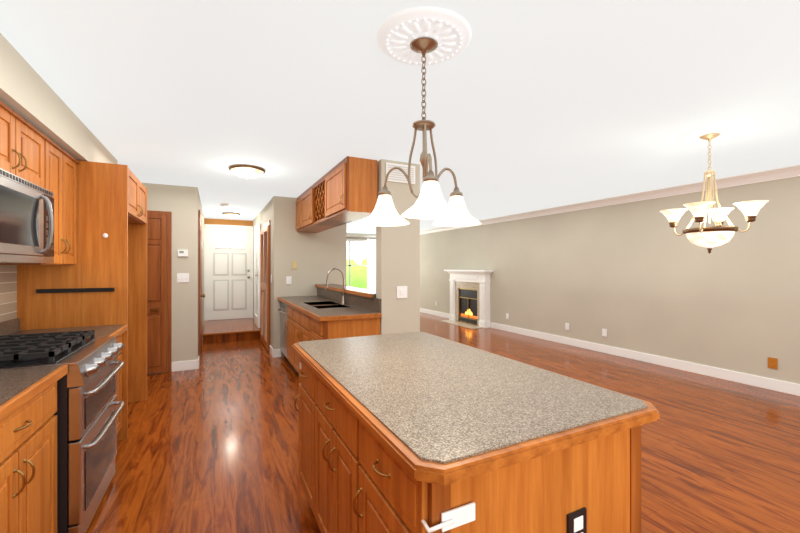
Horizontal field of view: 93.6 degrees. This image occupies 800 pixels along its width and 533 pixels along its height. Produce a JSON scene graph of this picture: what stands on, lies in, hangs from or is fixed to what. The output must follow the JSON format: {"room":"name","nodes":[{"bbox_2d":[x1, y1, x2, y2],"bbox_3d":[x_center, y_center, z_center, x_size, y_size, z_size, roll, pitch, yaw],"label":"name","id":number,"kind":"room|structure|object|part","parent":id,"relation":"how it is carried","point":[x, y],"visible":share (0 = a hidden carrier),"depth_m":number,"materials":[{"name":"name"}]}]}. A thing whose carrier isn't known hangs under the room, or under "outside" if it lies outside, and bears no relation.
{"room":"kitchen","nodes":[
{"label":"kitchen","id":0,"kind":"room"},
{"bbox_2d":[0,317,19,335],"bbox_3d":[-1.409,0.414,0.010,0.018,0.088,5.988,0,0,-26],"label":"backsplash","id":1,"kind":"structure","parent":0,"relation":"attached to","point":[5,326],"depth_m":2.57,"materials":[{"name":"beige tile"}]},
{"bbox_2d":[0,100,47,189],"bbox_3d":[-2.163,-0.629,1.886,0.347,0.327,0.760,0,0,-26],"label":"upper cabinet","id":2,"kind":"object","parent":0,"relation":"attached to","point":[31,153],"depth_m":2.03,"materials":[{"name":"brown wood"}]},
{"bbox_2d":[0,168,53,262],"bbox_3d":[-2.118,-0.237,1.909,0.448,0.435,0.752,0,0,-26],"label":"over-the-range microwave","id":3,"kind":"object","parent":2,"relation":"attached to","point":[26,221],"visible":1,"depth_m":1.95,"materials":[{"name":"silver metal"}]},
{"bbox_2d":[0,138,79,264],"bbox_3d":[-2.465,-0.402,2.496,0.347,0.782,0.595,0,0,-26],"label":"upper cabinet","id":4,"kind":"object","parent":0,"relation":"attached to","point":[62,166],"depth_m":2.57,"materials":[{"name":"brown wood"}]},
{"bbox_2d":[0,33,117,163],"bbox_3d":[-1.458,-0.935,0.523,0.410,0.250,7.030,0,0,-26],"label":"soffit","id":5,"kind":"structure","parent":0,"point":[29,95],"depth_m":2.14,"materials":[{"name":"paint"}]},
{"bbox_2d":[142,183,197,373],"bbox_3d":[-3.222,0.155,4.849,1.080,2.430,0.150,0,0,-26],"label":"wall","id":6,"kind":"structure","parent":0,"point":[180,203],"depth_m":4.94,"materials":[{"name":"paint"}]},
{"bbox_2d":[147,210,171,373],"bbox_3d":[-3.238,0.330,4.724,0.620,2.080,0.054,0,0,-26],"label":"door","id":7,"kind":"structure","parent":6,"relation":"attached to","point":[159,291],"depth_m":4.80,"materials":[{"name":"brown wood"}]},
{"bbox_2d":[177,273,188,282],"bbox_3d":[-2.853,0.150,4.937,0.140,0.120,0.015,0,0,-26],"label":"switch","id":8,"kind":"object","parent":6,"relation":"attached to","point":[182,277],"depth_m":4.93,"materials":[{"name":"white plastic"}]},
{"bbox_2d":[178,250,187,256],"bbox_3d":[-2.850,-0.175,4.931,0.120,0.090,0.028,0,0,-26],"label":"thermostat","id":9,"kind":"object","parent":6,"relation":"attached to","point":[181,253],"depth_m":4.92,"materials":[{"name":"white plastic"}]},
{"bbox_2d":[171,360,197,371],"bbox_3d":[-2.836,1.308,4.948,0.300,0.125,0.015,0,0,-26],"label":"baseboard","id":10,"kind":"structure","parent":6,"relation":"attached to","point":[184,365],"depth_m":4.94,"materials":[{"name":"white wood"}]},
{"bbox_2d":[198,191,203,355],"bbox_3d":[-3.636,0.155,6.736,0.150,2.430,3.600,0,0,-26],"label":"wall","id":11,"kind":"structure","parent":0,"point":[199,206],"depth_m":7.05,"materials":[{"name":"paint"}]},
{"bbox_2d":[199,210,204,357],"bbox_3d":[-2.989,0.290,5.695,0.082,2.160,1.000,0,0,-26],"label":"door","id":12,"kind":"structure","parent":11,"relation":"attached to","point":[200,283],"depth_m":5.41,"materials":[{"name":"brown wood"}]},
{"bbox_2d":[204,218,252,319],"bbox_3d":[-3.885,0.155,8.537,1.000,2.430,0.150,0,0,-26],"label":"wall","id":13,"kind":"structure","parent":0,"point":[228,222],"depth_m":8.46,"materials":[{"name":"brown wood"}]},
{"bbox_2d":[204,224,252,320],"bbox_3d":[-3.836,0.130,8.428,1.010,2.120,0.083,0,0,-26],"label":"door","id":14,"kind":"structure","parent":13,"relation":"attached to","point":[228,271],"depth_m":8.44,"materials":[{"name":"white wood"}]},
{"bbox_2d":[202,318,259,343],"bbox_3d":[-3.453,1.280,7.663,1.000,0.180,1.800,0,0,-26],"label":"floor","id":15,"kind":"structure","parent":0,"point":[226,325],"depth_m":7.09,"materials":[{"name":"brown wood"}]},
{"bbox_2d":[253,196,346,356],"bbox_3d":[-2.660,0.155,8.474,1.140,2.430,5.750,0,0,-26],"label":"wall","id":16,"kind":"structure","parent":0,"point":[318,257],"depth_m":5.83,"materials":[{"name":"paint"}]},
{"bbox_2d":[202,330,259,335],"bbox_3d":[-3.047,1.204,6.843,0.994,0.032,0.030,0,0,-26],"label":"trim","id":17,"kind":"structure","parent":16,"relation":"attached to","point":[230,332],"depth_m":6.81,"materials":[{"name":"brown wood"}]},
{"bbox_2d":[254,223,259,327],"bbox_3d":[-2.890,0.175,7.535,0.099,2.010,0.830,0,0,-26],"label":"door frame","id":18,"kind":"structure","parent":16,"relation":"attached to","point":[257,274],"depth_m":7.40,"materials":[{"name":"white wood"}]},
{"bbox_2d":[260,220,269,352],"bbox_3d":[-2.355,0.315,6.477,0.076,2.110,1.180,0,0,-26],"label":"door","id":19,"kind":"structure","parent":16,"relation":"attached to","point":[265,284],"depth_m":6.36,"materials":[{"name":"brown wood"}]},
{"bbox_2d":[270,345,273,357],"bbox_3d":[-1.992,1.308,5.820,0.015,0.125,0.400,0,0,-26],"label":"baseboard","id":20,"kind":"structure","parent":16,"relation":"attached to","point":[272,351],"depth_m":5.76,"materials":[{"name":"white wood"}]},
{"bbox_2d":[274,349,280,357],"bbox_3d":[-1.847,1.308,5.660,0.105,0.125,0.015,0,0,-26],"label":"baseboard","id":21,"kind":"structure","parent":16,"relation":"attached to","point":[277,352],"depth_m":5.65,"materials":[{"name":"white wood"}]},
{"bbox_2d":[286,276,291,283],"label":"switch plates","id":22,"kind":"object","parent":16,"relation":"attached to","point":[288,278],"depth_m":5.73,"materials":[{"name":"white plastic"}]},
{"bbox_2d":[292,261,296,268],"label":"switch plates","id":23,"kind":"object","parent":16,"relation":"attached to","point":[294,263],"depth_m":5.77,"materials":[{"name":"white plastic"}]},
{"bbox_2d":[347,237,371,241],"bbox_3d":[-1.771,0.155,12.036,3.610,2.430,0.150,0,0,-26],"label":"wall","id":24,"kind":"structure","parent":0,"point":[361,238],"depth_m":12.19,"materials":[{"name":"paint"}]},
{"bbox_2d":[347,233,375,288],"bbox_3d":[-1.748,-0.030,11.989,3.610,2.160,0.254,0,0,-26],"label":"window","id":25,"kind":"structure","parent":24,"relation":"in","point":[356,264],"depth_m":12.27,"materials":[{"name":"white"}]},
{"bbox_2d":[347,237,375,289],"bbox_3d":[-1.559,0.194,11.957,2.700,2.252,0.052,0,0,-26],"label":"curtain","id":26,"kind":"object","parent":25,"relation":"hanging from","point":[371,263],"visible":0.17,"depth_m":12.26,"materials":[{"name":"white fabric"}]},
{"bbox_2d":[376,159,419,334],"bbox_3d":[-0.019,0.155,3.861,0.433,2.430,0.140,0,0,-26],"label":"wall","id":27,"kind":"structure","parent":0,"point":[397,255],"depth_m":3.79,"materials":[{"name":"paint"}]},
{"bbox_2d":[386,162,414,183],"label":"vent","id":28,"kind":"object","parent":27,"relation":"attached to","point":[396,175],"depth_m":3.77,"materials":[{"name":"white plastic"}]},
{"bbox_2d":[397,286,406,297],"label":"switch plates","id":29,"kind":"object","parent":27,"relation":"attached to","point":[401,290],"depth_m":3.79,"materials":[{"name":"white plastic"}]},
{"bbox_2d":[0,0,799,233],"bbox_3d":[-0.102,-1.110,5.025,7.230,0.100,14.300,0,0,-26],"label":"ceiling","id":30,"kind":"structure","parent":0,"point":[532,105],"depth_m":2.27,"materials":[{"name":"paint"}]},
{"bbox_2d":[222,212,239,218],"bbox_3d":[-3.364,-1.003,7.484,0.328,0.112,0.328,0,0,-26],"label":"light","id":31,"kind":"object","parent":30,"relation":"attached to","point":[230,215],"visible":1,"depth_m":7.38,"materials":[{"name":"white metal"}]},
{"bbox_2d":[229,164,264,178],"bbox_3d":[-1.654,-1.003,4.068,0.368,0.112,0.368,0,0,-26],"label":"kitchen ceiling light","id":32,"kind":"object","parent":30,"relation":"attached to","point":[246,171],"visible":1,"depth_m":3.96,"materials":[{"name":"white glass"}]},
{"bbox_2d":[296,196,299,231],"bbox_3d":[-1.365,-0.794,5.668,0.335,0.528,0.422,0,0,-26],"label":"upper cabinet","id":33,"kind":"object","parent":30,"relation":"hanging from","point":[298,198],"depth_m":5.65,"materials":[{"name":"brown wood"}]},
{"bbox_2d":[300,184,339,231],"bbox_3d":[-1.145,-0.794,5.223,0.335,0.528,0.820,0,0,-26],"label":"upper cabinet","id":34,"kind":"object","parent":30,"relation":"hanging from","point":[311,200],"depth_m":4.85,"materials":[{"name":"brown wood"}]},
{"bbox_2d":[324,156,376,223],"bbox_3d":[-0.544,-0.794,4.008,0.335,0.528,0.770,0,0,-26],"label":"upper cabinet","id":35,"kind":"object","parent":30,"relation":"hanging from","point":[343,191],"depth_m":3.70,"materials":[{"name":"brown wood"}]},
{"bbox_2d":[360,7,480,226],"bbox_3d":[0.152,-0.634,1.754,0.573,0.849,0.596,0,0,-26],"label":"chandelier","id":36,"kind":"object","parent":30,"relation":"attached to","point":[430,203],"depth_m":1.72,"materials":[{"name":"white glass"}]},
{"bbox_3d":[0.111,-1.044,1.750,0.440,0.030,0.440,0,0,-26],"label":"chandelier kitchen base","id":37,"kind":"part","parent":36,"relation":"part of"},
{"bbox_2d":[660,124,768,253],"bbox_3d":[2.483,-0.581,3.012,0.627,0.957,0.627,0,0,9],"label":"dining chandelier","id":38,"kind":"object","parent":30,"relation":"attached to","point":[716,235],"depth_m":2.95,"materials":[{"name":"white glass"}]},
{"bbox_3d":[2.483,-1.049,3.012,0.450,0.020,0.450,0,0,-26],"label":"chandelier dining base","id":39,"kind":"part","parent":38,"relation":"part of","materials":[{"name":"white paint"}]},
{"bbox_2d":[86,312,799,532],"bbox_3d":[-0.102,1.420,5.025,7.230,0.100,14.300,0,0,-26],"label":"floor","id":40,"kind":"structure","parent":0,"point":[210,444],"depth_m":2.86,"materials":[{"name":"brown wood"}]},
{"bbox_2d":[0,377,61,532],"bbox_3d":[-1.678,0.935,1.225,0.630,0.870,0.852,0,0,-26],"label":"base cabinet","id":41,"kind":"object","parent":40,"relation":"on","point":[28,452],"depth_m":1.48,"materials":[{"name":"brown wood"}]},
{"bbox_2d":[0,365,63,416],"bbox_3d":[-0.836,0.479,-0.465,0.642,0.042,4.628,0,0,-26],"label":"countertop","id":42,"kind":"structure","parent":41,"relation":"on","point":[16,385],"depth_m":1.48,"materials":[{"name":"grey stone"}]},
{"bbox_2d":[0,330,124,532],"bbox_3d":[-1.976,0.876,1.979,0.764,0.948,0.752,0,0,-26],"label":"range","id":43,"kind":"object","parent":40,"relation":"on","point":[87,412],"visible":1,"depth_m":1.87,"materials":[{"name":"silver metal"}]},
{"bbox_2d":[20,333,121,433],"bbox_3d":[-2.338,0.935,2.560,0.630,0.870,0.594,0,0,-26],"label":"base cabinet","id":44,"kind":"object","parent":40,"relation":"on","point":[119,339],"depth_m":2.87,"materials":[{"name":"brown wood"}]},
{"bbox_2d":[4,325,123,337],"bbox_3d":[-2.333,0.479,2.562,0.642,0.042,0.594,0,0,-26],"label":"countertop","id":45,"kind":"structure","parent":44,"relation":"on","point":[107,330],"depth_m":2.69,"materials":[{"name":"grey stone"}]},
{"bbox_2d":[17,160,146,440],"bbox_3d":[-2.661,0.282,3.279,0.688,2.175,1.013,0,0,-26],"label":"tall cabinet","id":46,"kind":"object","parent":40,"relation":"on","point":[102,281],"visible":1,"depth_m":2.92,"materials":[{"name":"brown wood"}]},
{"bbox_2d":[278,268,381,373],"bbox_3d":[-0.905,0.692,4.727,0.875,1.356,2.517,0,0,-26],"label":"base cabinet","id":47,"kind":"object","parent":40,"relation":"on","point":[331,311],"visible":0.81,"depth_m":4.16,"materials":[{"name":"brown wood"}]},
{"bbox_2d":[294,352,640,532],"bbox_3d":[0.091,0.934,1.736,0.867,0.872,1.526,0,0,-26],"label":"kitchen island","id":48,"kind":"object","parent":40,"relation":"on","point":[351,483],"depth_m":1.16,"materials":[{"name":"brown wood"}]},
{"bbox_2d":[292,332,659,491],"bbox_3d":[0.108,0.480,1.757,0.922,0.036,1.628,0,0,-26],"label":"island countertop","id":49,"kind":"structure","parent":48,"relation":"on","point":[451,412],"depth_m":1.24,"materials":[{"name":"grey stone"}]},
{"bbox_2d":[442,270,493,328],"bbox_3d":[1.507,0.725,8.943,0.467,1.290,1.620,0,0,-26],"label":"fireplace","id":50,"kind":"object","parent":40,"relation":"on","point":[469,297],"visible":1,"depth_m":8.89,"materials":[{"name":"white stone"}]},
{"bbox_2d":[420,176,799,383],"bbox_3d":[2.994,0.155,6.638,0.150,2.430,14.050,0,0,-26],"label":"wall","id":51,"kind":"structure","parent":0,"point":[639,276],"depth_m":5.32,"materials":[{"name":"paint"}]},
{"bbox_2d":[420,308,449,317],"bbox_3d":[0.633,1.308,11.228,0.015,0.125,3.430,0,0,-26],"label":"baseboard","id":52,"kind":"structure","parent":51,"relation":"attached to","point":[436,313],"depth_m":10.49,"materials":[{"name":"white wood"}]},
{"bbox_2d":[602,329,606,336],"label":"switch plates","id":53,"kind":"object","parent":51,"relation":"attached to","point":[604,331],"depth_m":5.94,"materials":[{"name":"white plastic"}]},
{"bbox_2d":[420,164,799,234],"bbox_3d":[2.913,-1.008,6.515,0.105,0.105,13.900,0,0,-26],"label":"crown molding","id":54,"kind":"structure","parent":51,"relation":"attached to","point":[767,175],"depth_m":5.25,"materials":[{"name":"white wood"}]},
{"bbox_2d":[491,322,799,395],"bbox_3d":[4.032,1.308,4.352,0.015,0.125,9.030,0,0,-26],"label":"baseboard","id":55,"kind":"structure","parent":51,"relation":"attached to","point":[765,382],"depth_m":5.06,"materials":[{"name":"white wood"}]},
{"bbox_2d":[768,357,777,368],"label":"switch plates","id":56,"kind":"object","parent":51,"relation":"attached to","point":[772,362],"depth_m":4.16,"materials":[{"name":"brown plastic"}]}
]}

